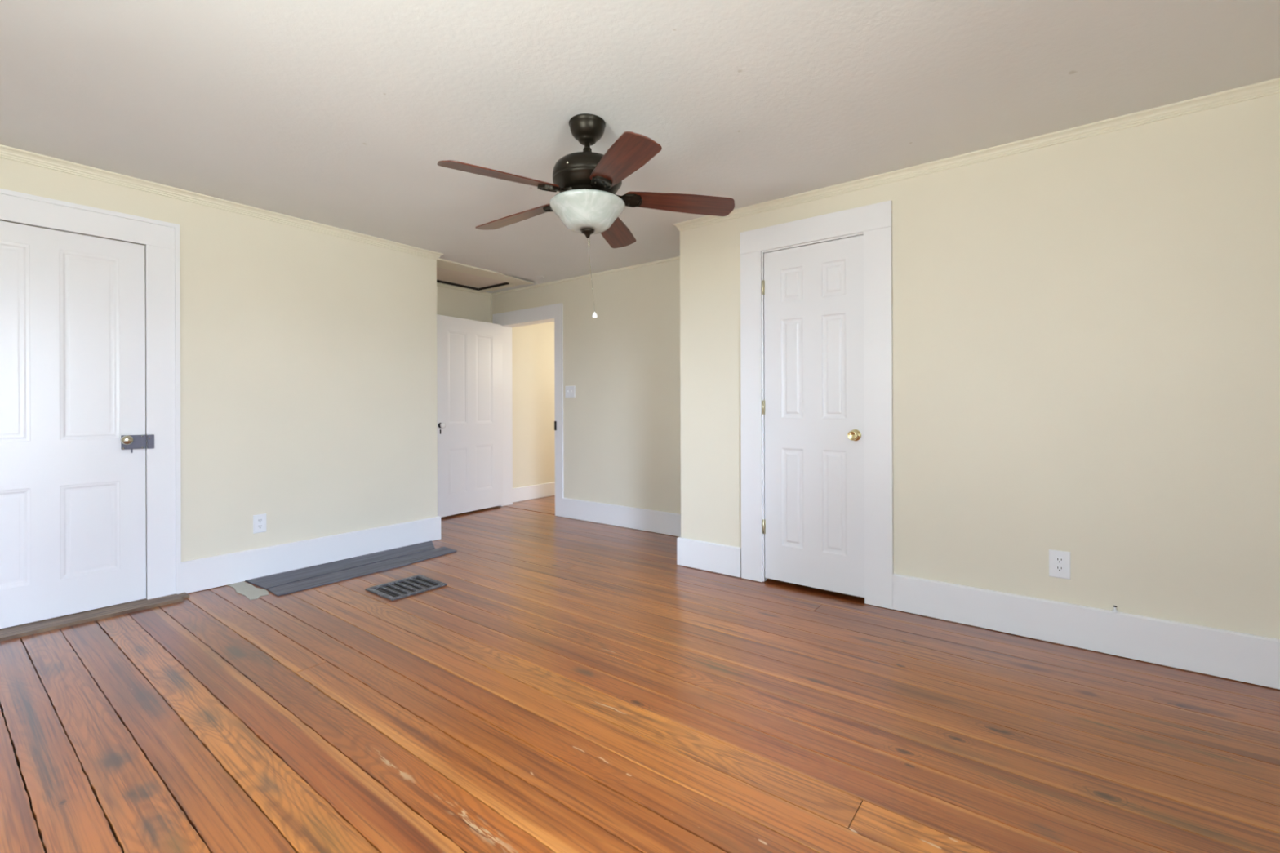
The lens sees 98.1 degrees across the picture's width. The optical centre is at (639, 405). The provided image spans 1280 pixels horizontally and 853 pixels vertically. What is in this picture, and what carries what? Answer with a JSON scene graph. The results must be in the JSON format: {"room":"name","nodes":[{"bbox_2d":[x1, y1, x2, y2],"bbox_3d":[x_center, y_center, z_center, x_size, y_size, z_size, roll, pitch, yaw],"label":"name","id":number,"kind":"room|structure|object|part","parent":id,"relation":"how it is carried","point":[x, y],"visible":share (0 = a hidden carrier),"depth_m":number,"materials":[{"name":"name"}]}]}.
{"room":"empty bedroom","nodes":[
{"label":"empty bedroom","id":0,"kind":"room"},
{"bbox_2d":[0,157,437,598],"bbox_3d":[-2.951,-0.090,3.071,0.120,2.510,3.982,0,0,38],"label":"wall","id":1,"kind":"structure","parent":0,"point":[308,357],"depth_m":3.74,"materials":[{"name":"beige paint"}]},
{"bbox_2d":[0,220,146,629],"bbox_3d":[-3.031,0.092,2.833,0.120,2.007,0.780,0,0,38],"label":"door","id":2,"kind":"structure","parent":1,"relation":"in","point":[73,437],"depth_m":2.92,"materials":[{"name":"white paint"}]},
{"bbox_3d":[-2.824,0.188,3.054,0.064,0.052,0.052,0,0,38],"label":"knob","id":3,"kind":"part","parent":2,"relation":"part of","materials":[{"name":"gold metal"}]},
{"bbox_2d":[0,188,181,599],"bbox_3d":[-3.035,0.025,2.833,0.040,2.175,1.086,0,0,38],"label":"door frame","id":4,"kind":"structure","parent":1,"relation":"attached to","point":[161,239],"depth_m":3.18,"materials":[{"name":"white paint"}]},
{"bbox_2d":[0,592,189,641],"bbox_3d":[-2.941,1.107,2.875,0.170,0.016,0.950,0,0,38],"label":"trim","id":5,"kind":"structure","parent":1,"relation":"attached to","point":[33,628],"depth_m":2.90,"materials":[{"name":"brown wood"}]},
{"bbox_2d":[0,144,444,259],"bbox_3d":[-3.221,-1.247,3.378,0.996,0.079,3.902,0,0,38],"label":"crown molding","id":6,"kind":"structure","parent":1,"relation":"attached to","point":[6,152],"depth_m":3.31,"materials":[{"name":"beige paint"}]},
{"bbox_2d":[253,513,266,533],"bbox_3d":[-2.461,0.762,3.595,0.009,0.118,0.074,0,0,38],"label":"wall outlet","id":7,"kind":"object","parent":1,"relation":"attached to","point":[260,520],"visible":1,"depth_m":3.59,"materials":[{"name":"white plastic"}]},
{"bbox_2d":[257,524,262,528],"bbox_3d":[-2.459,0.782,3.593,0.003,0.028,0.034,0,0,38],"label":"receptacle","id":8,"kind":"object","parent":7,"relation":"attached to","point":[259,526],"depth_m":3.59,"materials":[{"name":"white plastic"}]},
{"bbox_2d":[257,518,262,523],"bbox_3d":[-2.459,0.743,3.593,0.003,0.028,0.034,0,0,38],"label":"receptacle","id":9,"kind":"object","parent":7,"relation":"attached to","point":[259,520],"depth_m":3.59,"materials":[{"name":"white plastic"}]},
{"bbox_2d":[181,515,440,593],"bbox_3d":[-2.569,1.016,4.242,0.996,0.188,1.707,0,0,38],"label":"baseboard","id":10,"kind":"structure","parent":1,"relation":"attached to","point":[206,573],"depth_m":3.76,"materials":[{"name":"white paint"}]},
{"bbox_2d":[436,285,490,322],"bbox_3d":[-2.107,-0.093,5.756,0.120,2.510,1.298,0,0,38],"label":"wall","id":11,"kind":"structure","parent":0,"point":[451,302],"depth_m":5.94,"materials":[{"name":"beige paint"}]},
{"bbox_2d":[436,284,492,296],"bbox_3d":[-2.056,-1.251,5.714,0.017,0.044,1.298,0,0,38],"label":"trim","id":12,"kind":"structure","parent":11,"relation":"attached to","point":[439,285],"depth_m":5.96,"materials":[{"name":"beige paint"}]},
{"bbox_2d":[490,295,492,323],"bbox_3d":[-1.662,-0.170,6.223,0.012,2.160,0.014,0,0,38],"label":"trim","id":13,"kind":"structure","parent":11,"relation":"attached to","point":[491,295],"depth_m":6.22,"materials":[{"name":"beige paint"}]},
{"bbox_2d":[511,321,555,488],"bbox_3d":[-0.797,-0.107,7.290,0.112,2.490,2.450,0,0,38],"label":"wall","id":14,"kind":"structure","parent":0,"point":[532,345],"depth_m":6.59,"materials":[{"name":"beige paint"}]},
{"bbox_2d":[512,481,555,502],"bbox_3d":[-0.773,1.019,7.210,0.018,0.161,2.350,0,0,38],"label":"baseboard","id":15,"kind":"structure","parent":14,"relation":"attached to","point":[540,491],"depth_m":6.57,"materials":[{"name":"white paint"}]},
{"bbox_2d":[492,258,680,514],"bbox_3d":[-0.436,-0.099,5.371,3.233,2.510,0.140,0,0,38],"label":"wall","id":16,"kind":"structure","parent":0,"point":[622,424],"depth_m":5.08,"materials":[{"name":"beige paint"}]},
{"bbox_2d":[436,314,502,517],"bbox_3d":[-1.738,0.098,5.747,0.094,1.985,0.845,0,0,34],"label":"door","id":17,"kind":"structure","parent":16,"relation":"in","point":[469,352],"depth_m":5.73,"materials":[{"name":"white paint"}]},
{"bbox_3d":[-1.924,0.190,5.419,0.041,0.056,0.056,0,0,34],"label":"knob","id":18,"kind":"part","parent":17,"relation":"part of","materials":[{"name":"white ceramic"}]},
{"bbox_2d":[492,302,564,516],"bbox_3d":[-1.161,0.041,5.919,1.095,2.129,0.162,0,0,38],"label":"door frame","id":19,"kind":"structure","parent":16,"relation":"attached to","point":[552,313],"depth_m":5.87,"materials":[{"name":"white paint"}]},
{"bbox_3d":[-0.829,0.199,5.606,0.027,0.093,0.072,0,0,38],"label":"strike plate","id":20,"kind":"part","parent":19,"relation":"part of","materials":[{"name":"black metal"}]},
{"bbox_2d":[564,386,575,397],"bbox_3d":[-0.693,-0.141,5.471,0.132,0.112,0.016,0,0,38],"label":"light switch","id":21,"kind":"object","parent":16,"relation":"attached to","point":[569,390],"visible":1,"depth_m":5.47,"materials":[{"name":"white plastic"}]},
{"bbox_2d":[491,256,679,295],"bbox_3d":[-0.487,-1.251,5.311,2.993,0.034,0.013,0,0,38],"label":"trim","id":22,"kind":"structure","parent":16,"relation":"attached to","point":[677,257],"depth_m":5.28,"materials":[{"name":"beige paint"}]},
{"bbox_2d":[0,495,1279,852],"bbox_3d":[0.126,1.111,2.999,6.820,0.022,8.103,0,0,38],"label":"floor","id":23,"kind":"structure","parent":0,"point":[571,686],"depth_m":1.92,"materials":[{"name":"brown wood"}]},
{"bbox_2d":[227,582,268,599],"bbox_3d":[-2.356,1.111,3.348,0.431,0.004,0.123,0,0,38],"label":"floor patch","id":24,"kind":"object","parent":23,"relation":"on","point":[251,593],"visible":1,"depth_m":3.33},
{"bbox_2d":[244,540,457,596],"bbox_3d":[-1.912,1.106,3.881,0.482,0.008,1.299,0,0,38],"label":"floor patch","id":25,"kind":"structure","parent":23,"relation":"on","point":[310,577],"depth_m":3.77,"materials":[{"name":"grey wood"}]},
{"bbox_2d":[364,574,447,600],"bbox_3d":[-1.424,1.104,3.388,0.319,0.009,0.352,0,0,38],"label":"floor vent","id":26,"kind":"object","parent":23,"relation":"in","point":[409,586],"visible":1,"depth_m":3.38,"materials":[{"name":"metal"}]},
{"bbox_2d":[377,577,435,596],"bbox_3d":[-1.424,1.104,3.388,0.255,0.008,0.246,0,0,38],"label":"grille","id":27,"kind":"object","parent":26,"relation":"attached to","point":[403,587],"depth_m":3.39,"materials":[{"name":"metal"}]},
{"bbox_2d":[0,0,1279,293],"bbox_3d":[-0.560,-1.316,2.125,7.020,0.154,5.420,0,0,38],"label":"ceiling","id":28,"kind":"structure","parent":0,"point":[343,114],"depth_m":2.22,"materials":[{"name":"paint"}]},
{"bbox_2d":[436,257,533,292],"bbox_3d":[-1.745,-1.264,5.410,0.847,0.074,1.108,0,0,38],"label":"attic hatch","id":29,"kind":"object","parent":28,"relation":"attached to","point":[451,273],"visible":0.7,"depth_m":5.51,"materials":[{"name":"paint"}]},
{"bbox_3d":[-1.819,-1.288,5.473,0.567,0.026,0.947,0,0,38],"label":"hatch panel","id":30,"kind":"part","parent":29,"relation":"part of","materials":[{"name":"paint"}]},
{"bbox_2d":[437,113,734,318],"bbox_3d":[-0.272,-0.830,2.488,1.258,0.875,1.273,0,0,38],"label":"ceiling fan","id":31,"kind":"object","parent":28,"relation":"hanging from","point":[588,182],"visible":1,"depth_m":2.39,"materials":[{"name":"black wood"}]},
{"bbox_3d":[-0.550,-0.917,2.210,0.500,0.006,0.145,-5,16,-41],"label":"blade","id":32,"kind":"part","parent":31,"relation":"part of","materials":[{"name":"brown wood"}]},
{"bbox_3d":[-0.591,-0.917,2.698,0.500,0.006,0.145,-4,11,31],"label":"blade","id":33,"kind":"part","parent":31,"relation":"part of","materials":[{"name":"brown wood"}]},
{"bbox_3d":[-0.234,-0.847,2.482,0.336,0.122,0.336,0,0,38],"label":"lamp shade","id":34,"kind":"part","parent":31,"relation":"part of","materials":[{"name":"white glass"}]},
{"bbox_3d":[-0.218,-0.584,2.482,0.033,0.341,0.003,0,0,0],"label":"pull chain","id":35,"kind":"part","parent":31,"relation":"part of","materials":[{"name":"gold metal"}]},
{"bbox_3d":[-0.139,-0.918,2.888,0.145,0.006,0.500,-13,-6,12],"label":"blade","id":36,"kind":"part","parent":31,"relation":"part of","materials":[{"name":"brown wood"}]},
{"bbox_3d":[-0.073,-0.919,2.097,0.145,0.006,0.500,14,-2,-23],"label":"blade","id":37,"kind":"part","parent":31,"relation":"part of","materials":[{"name":"brown wood"}]},
{"bbox_3d":[0.181,-0.920,2.517,0.500,0.006,0.145,3,-13,-5],"label":"blade","id":38,"kind":"part","parent":31,"relation":"part of","materials":[{"name":"brown wood"}]},
{"bbox_2d":[680,93,1279,639],"bbox_3d":[1.862,-0.107,2.703,3.907,2.510,0.120,0,0,38],"label":"wall","id":39,"kind":"structure","parent":0,"point":[1086,331],"depth_m":2.53,"materials":[{"name":"beige paint"}]},
{"bbox_2d":[562,497,741,577],"bbox_3d":[-0.060,1.007,4.544,2.323,0.188,0.712,0,0,38],"label":"baseboard","id":40,"kind":"structure","parent":39,"relation":"attached to","point":[720,558],"depth_m":4.74,"materials":[{"name":"white paint"}]},
{"bbox_2d":[761,235,864,597],"bbox_3d":[1.002,0.059,3.281,0.622,2.030,0.098,0,0,38],"label":"door","id":41,"kind":"structure","parent":39,"relation":"in","point":[813,524],"depth_m":3.28,"materials":[{"name":"white paint"}]},
{"bbox_3d":[1.197,0.165,3.108,0.065,0.065,0.064,0,0,38],"label":"knob","id":42,"kind":"part","parent":41,"relation":"part of","materials":[{"name":"gold metal"}]},
{"bbox_2d":[739,200,893,609],"bbox_3d":[1.017,-0.005,3.290,0.904,2.206,0.058,0,0,38],"label":"door frame","id":43,"kind":"structure","parent":39,"relation":"attached to","point":[873,221],"depth_m":3.08,"materials":[{"name":"white paint"}]},
{"bbox_2d":[673,77,1279,231],"bbox_3d":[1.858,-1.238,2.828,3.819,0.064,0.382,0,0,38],"label":"crown molding","id":44,"kind":"structure","parent":39,"relation":"attached to","point":[1272,86],"depth_m":2.63,"materials":[{"name":"beige paint"}]},
{"bbox_2d":[1048,549,1070,579],"bbox_3d":[1.938,0.733,2.565,0.079,0.125,0.009,0,0,38],"label":"wall outlet","id":45,"kind":"object","parent":39,"relation":"attached to","point":[1059,561],"visible":1,"depth_m":2.56,"materials":[{"name":"white plastic"}]},
{"bbox_2d":[1054,565,1064,572],"bbox_3d":[1.937,0.752,2.562,0.034,0.028,0.003,0,0,38],"label":"receptacle","id":46,"kind":"object","parent":45,"relation":"attached to","point":[1057,568],"depth_m":2.56,"materials":[{"name":"white plastic"}]},
{"bbox_2d":[1054,556,1064,564],"bbox_3d":[1.937,0.713,2.562,0.034,0.028,0.003,0,0,38],"label":"receptacle","id":47,"kind":"object","parent":45,"relation":"attached to","point":[1058,560],"depth_m":2.56,"materials":[{"name":"white plastic"}]},
{"bbox_2d":[893,573,1279,689],"bbox_3d":[2.320,0.999,2.263,2.408,0.188,0.020,0,0,38],"label":"baseboard","id":48,"kind":"structure","parent":39,"relation":"attached to","point":[1247,658],"depth_m":2.46,"materials":[{"name":"white paint"}]},
{"bbox_2d":[1111,605,1118,613],"bbox_3d":[2.087,0.892,2.439,0.020,0.026,0.021,0,0,38],"label":"stub","id":49,"kind":"object","parent":48,"relation":"on","point":[1114,610],"visible":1,"depth_m":2.44,"materials":[{"name":"white plastic"}]}
]}

